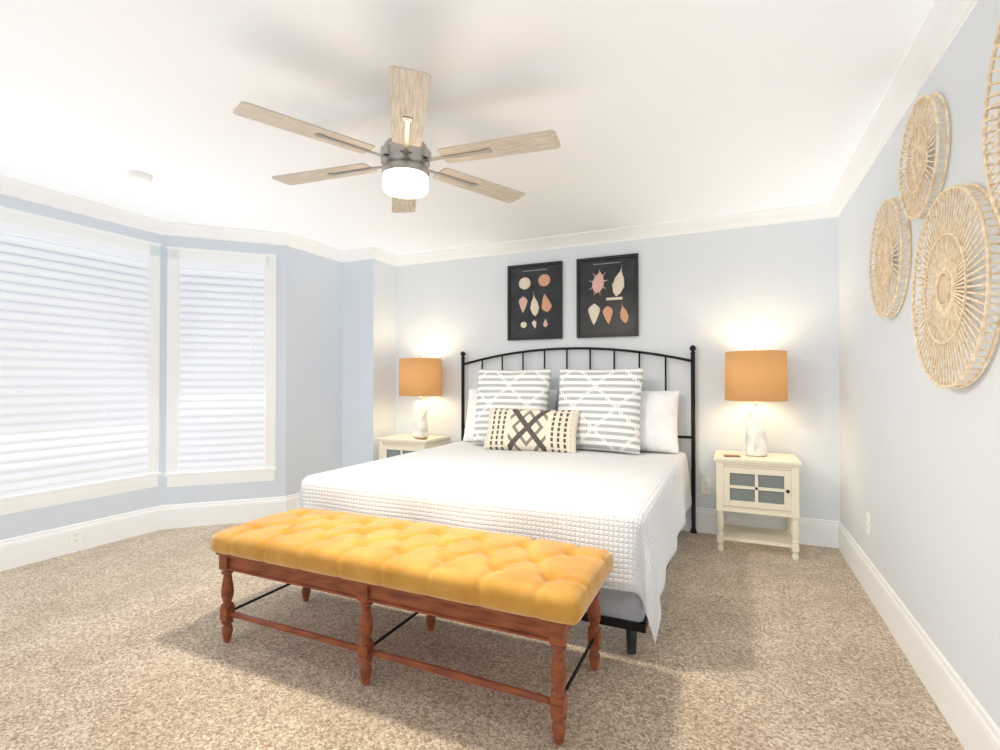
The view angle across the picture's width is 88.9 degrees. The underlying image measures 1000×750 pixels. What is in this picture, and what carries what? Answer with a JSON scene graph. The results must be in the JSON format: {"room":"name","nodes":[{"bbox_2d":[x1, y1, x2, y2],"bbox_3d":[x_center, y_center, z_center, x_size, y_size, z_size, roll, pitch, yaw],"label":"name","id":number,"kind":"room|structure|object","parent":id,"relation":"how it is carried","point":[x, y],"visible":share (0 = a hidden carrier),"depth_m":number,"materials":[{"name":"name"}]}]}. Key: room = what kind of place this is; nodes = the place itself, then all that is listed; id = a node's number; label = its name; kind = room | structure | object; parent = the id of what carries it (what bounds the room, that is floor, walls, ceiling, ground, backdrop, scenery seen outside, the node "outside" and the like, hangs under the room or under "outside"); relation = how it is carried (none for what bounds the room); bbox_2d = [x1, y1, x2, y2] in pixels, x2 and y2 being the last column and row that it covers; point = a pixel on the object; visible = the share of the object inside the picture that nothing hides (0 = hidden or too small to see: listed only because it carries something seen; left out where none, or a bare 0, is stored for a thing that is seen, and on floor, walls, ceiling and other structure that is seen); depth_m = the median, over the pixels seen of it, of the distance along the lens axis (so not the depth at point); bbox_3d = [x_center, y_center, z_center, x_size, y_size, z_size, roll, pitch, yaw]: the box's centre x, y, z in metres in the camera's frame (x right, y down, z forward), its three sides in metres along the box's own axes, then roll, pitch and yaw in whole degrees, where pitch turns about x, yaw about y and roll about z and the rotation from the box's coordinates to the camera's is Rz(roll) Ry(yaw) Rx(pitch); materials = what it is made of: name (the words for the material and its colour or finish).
{"room":"bedroom","nodes":[
{"label":"bedroom","id":0,"kind":"room"},
{"bbox_2d":[0,0,933,254],"bbox_3d":[-0.813,-1.230,2.400,4.840,0.001,4.910,0,-1,24],"label":"ceiling","id":1,"kind":"structure","parent":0,"point":[659,111],"depth_m":2.31,"materials":[{"name":"white paint"}]},
{"bbox_2d":[233,65,560,212],"bbox_3d":[-0.417,-1.017,2.256,1.372,0.427,1.291,0,-1,24],"label":"ceiling fan","id":2,"kind":"object","parent":1,"relation":"hanging from","point":[405,159],"depth_m":2.13,"materials":[{"name":"beige wood"}]},
{"bbox_2d":[0,522,964,749],"bbox_3d":[-0.813,1.210,2.375,4.840,0.001,4.910,0,-1,24],"label":"floor","id":3,"kind":"structure","parent":0,"point":[118,645],"depth_m":2.09,"materials":[{"name":"beige carpet"}]},
{"bbox_2d":[209,508,612,745],"bbox_3d":[-0.425,0.953,2.204,1.728,0.510,0.568,0,-1,24],"label":"bench","id":4,"kind":"object","parent":3,"relation":"on","point":[538,589],"visible":1,"depth_m":1.97,"materials":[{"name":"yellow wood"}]},
{"bbox_2d":[377,434,448,459],"bbox_3d":[-0.818,0.910,4.815,0.535,0.650,0.438,0,-1,24],"label":"nightstand","id":5,"kind":"object","parent":3,"relation":"on","point":[394,445],"visible":0.16,"depth_m":4.69,"materials":[{"name":"beige wood"}]},
{"bbox_2d":[399,356,441,437],"bbox_3d":[-0.748,0.203,4.795,0.400,0.763,0.400,0,-1,24],"label":"lamp","id":6,"kind":"object","parent":5,"relation":"on","point":[420,376],"visible":1,"depth_m":4.65,"materials":[{"name":"fabric"}]},
{"bbox_2d":[296,345,696,654],"bbox_3d":[0.150,0.486,3.459,2.090,1.470,2.111,0,-1,24],"label":"bed","id":7,"kind":"object","parent":3,"relation":"on","point":[606,469],"visible":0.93,"depth_m":3.01,"materials":[{"name":"white fabric"}]},
{"bbox_2d":[296,441,691,642],"bbox_3d":[0.144,0.849,3.428,2.043,0.537,2.057,0,-1,25],"label":"quilt","id":8,"kind":"object","parent":7,"relation":"on","point":[633,505],"depth_m":2.62,"materials":[{"name":"white fabric"}]},
{"bbox_2d":[713,450,801,560],"bbox_3d":[1.812,0.898,3.617,0.535,0.650,0.438,0,-1,24],"label":"nightstand","id":9,"kind":"object","parent":3,"relation":"on","point":[769,484],"visible":1,"depth_m":3.47,"materials":[{"name":"beige wood"}]},
{"bbox_2d":[724,454,740,456],"bbox_3d":[1.627,0.567,3.577,0.100,0.010,0.060,0,-1,12],"label":"coaster","id":10,"kind":"object","parent":9,"relation":"on","point":[725,455],"visible":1,"depth_m":3.56,"materials":[{"name":"brown wood"}]},
{"bbox_2d":[725,348,787,456],"bbox_3d":[1.818,0.191,3.626,0.400,0.763,0.400,0,-1,24],"label":"lamp","id":11,"kind":"object","parent":9,"relation":"on","point":[755,375],"visible":1,"depth_m":3.49,"materials":[{"name":"fabric"}]},
{"bbox_2d":[0,0,999,728],"bbox_3d":[-0.813,-0.010,2.387,5.140,2.480,5.210,0,-1,24],"label":"wall","id":12,"kind":"structure","parent":0,"point":[868,429],"depth_m":3.74,"materials":[{"name":"blue paint"}]},
{"bbox_2d":[0,206,162,514],"bbox_3d":[-3.064,-0.088,3.212,0.058,1.919,1.828,0,-1,24],"label":"window","id":13,"kind":"structure","parent":12,"relation":"in","point":[80,305],"depth_m":3.51,"materials":[{"name":"white plastic"}]},
{"bbox_2d":[164,246,276,486],"bbox_3d":[-2.281,-0.065,4.199,0.816,1.924,0.060,0,-1,-20],"label":"window","id":14,"kind":"structure","parent":12,"relation":"in","point":[221,398],"depth_m":4.19,"materials":[{"name":"white plastic"}]},
{"bbox_2d":[0,0,977,265],"bbox_3d":[-0.813,-1.184,2.400,4.840,0.092,4.910,0,-1,24],"label":"crown molding","id":15,"kind":"structure","parent":12,"relation":"attached to","point":[944,19],"depth_m":3.70,"materials":[{"name":"white wood"}]},
{"bbox_2d":[0,492,999,749],"bbox_3d":[-0.813,1.115,2.376,4.840,0.190,4.910,0,-1,24],"label":"baseboard","id":16,"kind":"structure","parent":12,"relation":"attached to","point":[970,722],"depth_m":3.35,"materials":[{"name":"white wood"}]},
{"bbox_2d":[70,528,81,546],"bbox_3d":[-2.927,1.122,3.520,0.009,0.116,0.072,0,-1,24],"label":"outlet","id":17,"kind":"object","parent":16,"relation":"attached to","point":[76,534],"visible":1,"depth_m":3.52,"materials":[{"name":"white plastic"}]},
{"bbox_2d":[507,261,562,340],"bbox_3d":[0.308,-0.657,4.566,0.520,0.680,0.022,0,-1,24],"label":"picture frame","id":18,"kind":"object","parent":12,"relation":"attached to","point":[534,291],"visible":1,"depth_m":4.57,"materials":[{"name":"black"}]},
{"bbox_2d":[576,253,638,337],"bbox_3d":[0.900,-0.660,4.296,0.520,0.680,0.022,0,-1,24],"label":"picture frame","id":19,"kind":"object","parent":12,"relation":"attached to","point":[607,287],"visible":1,"depth_m":4.29,"materials":[{"name":"black"}]},
{"bbox_2d":[701,478,710,493],"bbox_3d":[1.604,0.867,3.969,0.072,0.116,0.009,0,-1,24],"label":"outlet","id":20,"kind":"object","parent":12,"relation":"attached to","point":[705,483],"visible":1,"depth_m":3.97,"materials":[{"name":"white plastic"}]},
{"bbox_2d":[866,511,869,534],"bbox_3d":[2.058,0.830,2.856,0.009,0.116,0.072,0,-1,24],"label":"outlet","id":21,"kind":"object","parent":12,"relation":"attached to","point":[867,513],"visible":1,"depth_m":2.84,"materials":[{"name":"white plastic"}]},
{"bbox_2d":[869,197,910,317],"bbox_3d":[1.825,-0.545,2.400,0.040,0.552,0.552,0,-1,24],"label":"art","id":22,"kind":"object","parent":12,"relation":"attached to","point":[884,242],"visible":0.99,"depth_m":2.35,"materials":[{"name":"wicker"}]},
{"bbox_2d":[899,92,950,219],"bbox_3d":[1.626,-0.835,1.966,0.040,0.451,0.451,0,-1,24],"label":"art","id":23,"kind":"object","parent":12,"relation":"attached to","point":[915,173],"visible":0.99,"depth_m":1.93,"materials":[{"name":"wicker"}]},
{"bbox_2d":[911,183,999,388],"bbox_3d":[1.505,-0.287,1.702,0.046,0.664,0.664,0,-1,24],"label":"art","id":24,"kind":"object","parent":12,"relation":"attached to","point":[947,252],"visible":0.98,"depth_m":1.65,"materials":[{"name":"wicker"}]},
{"bbox_2d":[982,19,999,223],"bbox_3d":[1.210,-0.664,1.060,0.046,0.814,0.814,0,-1,24],"label":"art","id":25,"kind":"object","parent":12,"relation":"attached to","point":[985,130],"visible":1,"depth_m":1.40,"materials":[{"name":"wicker"}]},
{"bbox_3d":[-0.813,-1.290,2.401,5.240,0.080,5.310,0,-1,24],"label":"ceiling","id":26,"kind":"structure","parent":0,"visible":0},
{"bbox_2d":[126,171,152,183],"bbox_3d":[-2.202,-1.202,3.115,0.132,0.040,0.132,0,-1,24],"label":"smoke detector","id":27,"kind":"object","parent":26,"relation":"attached to","point":[134,176],"visible":1,"depth_m":3.08,"materials":[{"name":"white plastic"}]}
]}

